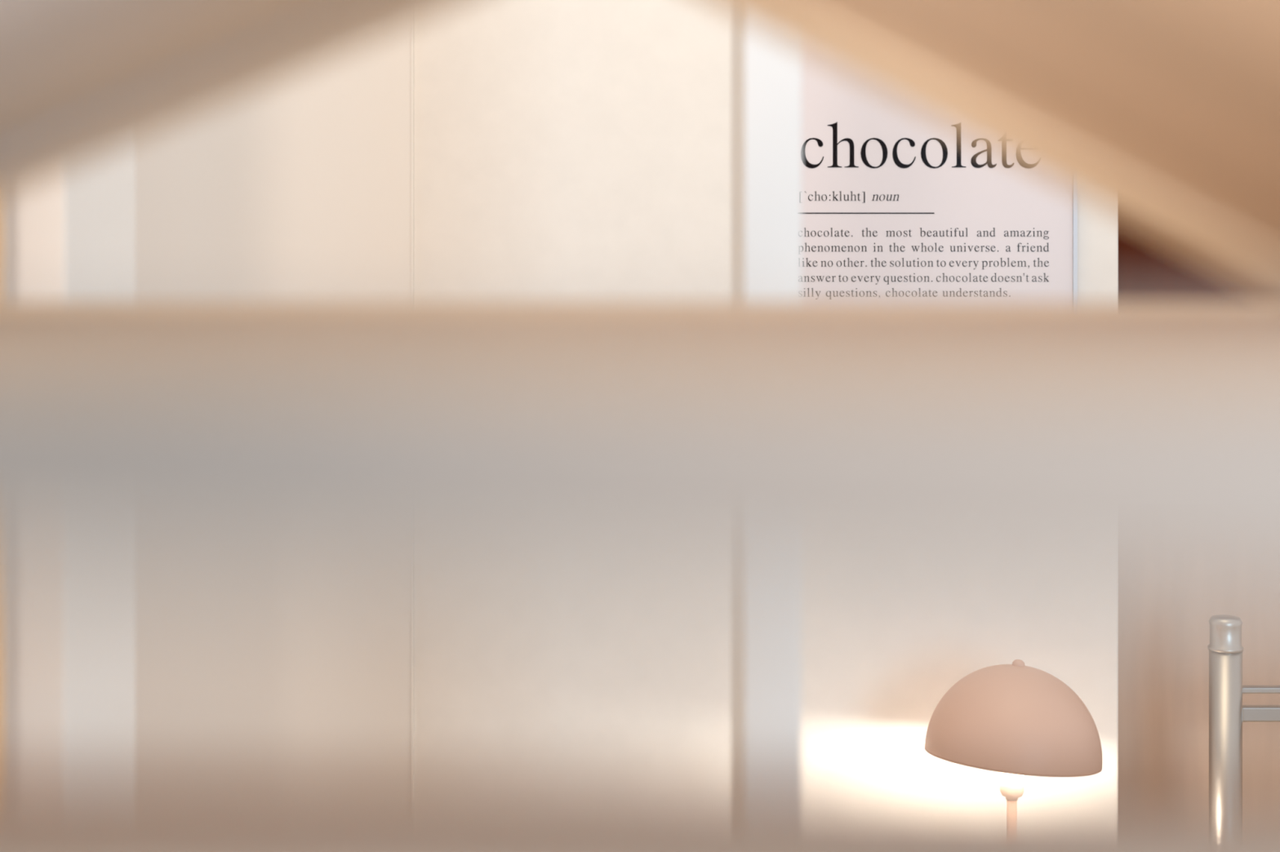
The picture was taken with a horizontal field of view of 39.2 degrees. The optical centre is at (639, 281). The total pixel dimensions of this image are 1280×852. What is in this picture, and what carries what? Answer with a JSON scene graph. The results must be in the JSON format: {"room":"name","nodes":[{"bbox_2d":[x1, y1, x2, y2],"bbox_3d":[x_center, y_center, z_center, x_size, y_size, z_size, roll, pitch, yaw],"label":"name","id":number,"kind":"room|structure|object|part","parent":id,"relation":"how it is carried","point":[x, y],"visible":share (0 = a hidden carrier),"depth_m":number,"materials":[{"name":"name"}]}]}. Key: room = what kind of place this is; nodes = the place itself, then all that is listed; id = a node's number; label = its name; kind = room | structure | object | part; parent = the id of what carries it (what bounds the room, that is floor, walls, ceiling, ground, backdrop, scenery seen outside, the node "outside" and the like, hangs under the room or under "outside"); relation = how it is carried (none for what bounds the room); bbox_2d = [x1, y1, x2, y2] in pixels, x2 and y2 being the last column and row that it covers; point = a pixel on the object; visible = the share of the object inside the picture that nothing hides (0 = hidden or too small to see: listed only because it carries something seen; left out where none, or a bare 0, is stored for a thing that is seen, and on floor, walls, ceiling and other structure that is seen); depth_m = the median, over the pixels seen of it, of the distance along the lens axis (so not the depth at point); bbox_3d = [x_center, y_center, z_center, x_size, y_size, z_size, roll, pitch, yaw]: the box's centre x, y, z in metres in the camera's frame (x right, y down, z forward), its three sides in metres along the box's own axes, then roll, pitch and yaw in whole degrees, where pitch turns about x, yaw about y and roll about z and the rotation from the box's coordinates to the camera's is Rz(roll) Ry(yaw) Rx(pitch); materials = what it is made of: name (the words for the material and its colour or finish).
{"room":"bedroom","nodes":[
{"label":"bedroom","id":0,"kind":"room"},
{"bbox_2d":[413,0,1118,789],"bbox_3d":[-0.774,-0.125,2.500,2.852,2.750,0.100,0,0,0],"label":"wall","id":1,"kind":"structure","parent":0,"point":[563,148],"depth_m":2.45,"materials":[{"name":"white paint"}]},
{"bbox_2d":[3,25,410,782],"bbox_3d":[-0.704,-0.125,2.447,0.788,2.750,0.006,0,0,0],"label":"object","id":2,"kind":"structure","parent":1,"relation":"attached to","point":[297,185],"depth_m":2.44,"materials":[{"name":"white"}]},
{"bbox_2d":[410,23,413,782],"bbox_3d":[-0.309,-0.125,2.446,0.003,2.750,0.007,0,0,0],"label":"trim","id":3,"kind":"structure","parent":1,"relation":"attached to","point":[412,24],"depth_m":2.44,"materials":[{"name":"white"}]},
{"bbox_2d":[800,49,1077,298],"bbox_3d":[0.379,-0.169,2.440,0.423,0.695,0.020,0,0,0],"label":"framed poster","id":4,"kind":"object","parent":1,"relation":"attached to","point":[897,202],"visible":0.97,"depth_m":2.43,"materials":[{"name":"white paper"}]},
{"bbox_3d":[0.379,-0.169,2.440,0.423,0.695,0.020,0,0,0],"label":"frame","id":5,"kind":"part","parent":4,"relation":"part of","materials":[{"name":"white"}]},
{"bbox_3d":[0.300,1.275,0.550,6.600,0.050,6.100,0,0,0],"label":"floor","id":6,"kind":"structure","parent":0,"visible":0},
{"bbox_2d":[0,197,3,777],"bbox_3d":[-0.816,0.200,1.271,0.600,2.100,0.378,0,0,0],"label":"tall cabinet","id":7,"kind":"object","parent":6,"relation":"on","point":[2,198],"visible":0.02,"depth_m":1.46,"materials":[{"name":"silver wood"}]},
{"bbox_2d":[7,13,800,786],"bbox_3d":[-0.197,0.080,1.605,0.662,2.340,0.210,0,0,0],"label":"door frame","id":8,"kind":"structure","parent":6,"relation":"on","point":[71,233],"depth_m":1.50,"materials":[{"name":"white paint"}]},
{"bbox_2d":[1118,608,1279,791],"bbox_3d":[1.216,0.768,2.981,1.368,0.965,0.729,0,0,0],"label":"base cabinet","id":9,"kind":"object","parent":6,"relation":"on","point":[1163,655],"visible":0.02,"depth_m":2.62,"materials":[{"name":"brown wood"}]},
{"bbox_2d":[1207,614,1279,791],"bbox_3d":[1.091,0.848,2.400,0.790,0.804,0.170,0,0,0],"label":"metal rack","id":10,"kind":"object","parent":6,"relation":"on","point":[1227,713],"visible":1,"depth_m":2.38,"materials":[{"name":"silver metal"}]},
{"bbox_3d":[0.781,0.871,2.400,0.043,0.758,0.043,0,0,0],"label":"post","id":11,"kind":"part","parent":10,"relation":"part of","materials":[{"name":"silver metal"}]},
{"bbox_3d":[1.091,0.576,2.400,0.582,0.020,0.016,0,0,0],"label":"rail","id":12,"kind":"part","parent":10,"relation":"part of","materials":[{"name":"silver metal"}]},
{"bbox_3d":[1.091,0.544,2.400,0.582,0.008,0.016,0,0,0],"label":"rail","id":13,"kind":"part","parent":10,"relation":"part of","materials":[{"name":"silver metal"}]},
{"bbox_3d":[-0.035,0.800,0.540,1.170,0.900,0.800,0,0,0],"label":"display table","id":14,"kind":"object","parent":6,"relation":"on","visible":0},
{"bbox_2d":[0,0,1279,851],"bbox_3d":[-0.040,0.099,0.390,0.800,0.503,1.020,0,0,0],"label":"shelf","id":15,"kind":"object","parent":14,"relation":"on","point":[1081,453],"visible":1,"depth_m":0.21,"materials":[{"name":"brown wood"}]},
{"bbox_3d":[-0.190,-0.073,0.530,0.348,0.160,0.380,0,0,0],"label":"roof panel","id":16,"kind":"part","parent":15,"relation":"part of","materials":[{"name":"grey wood"}]},
{"bbox_3d":[-0.040,0.125,0.333,0.798,0.064,0.035,0,0,0],"label":"rail","id":17,"kind":"part","parent":15,"relation":"part of","materials":[{"name":"beige paint"}]},
{"bbox_3d":[0.125,-0.073,0.530,0.282,0.160,0.380,0,0,0],"label":"roof panel","id":18,"kind":"part","parent":15,"relation":"part of","materials":[{"name":"brown wood"}]},
{"bbox_3d":[0.465,1.031,2.250,0.384,0.441,0.384,0,0,0],"label":"side table","id":19,"kind":"object","parent":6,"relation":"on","visible":0},
{"bbox_2d":[924,659,1102,788],"bbox_3d":[0.466,0.642,2.250,0.217,0.336,0.218,0,0,0],"label":"mushroom lamp","id":20,"kind":"object","parent":19,"relation":"on","point":[1016,720],"visible":0.97,"depth_m":2.18,"materials":[{"name":"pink metal"}]},
{"bbox_2d":[999,772,1024,788],"bbox_3d":[0.465,0.625,2.250,0.030,0.043,0.030,0,0,0],"label":"bulb","id":21,"kind":"object","parent":20,"relation":"attached to","point":[1006,780],"depth_m":2.24,"materials":[{"name":"white glass"}]},
{"bbox_3d":[1.626,-0.125,3.400,2.748,2.750,0.100,0,0,0],"label":"wall","id":22,"kind":"structure","parent":0,"visible":0},
{"bbox_2d":[1118,215,1279,298],"bbox_3d":[1.200,-0.461,3.163,1.400,1.178,0.365,0,0,0],"label":"upper cabinet","id":23,"kind":"object","parent":22,"relation":"attached to","point":[1151,266],"visible":0.02,"depth_m":2.98,"materials":[{"name":"brown wood"}]}
]}

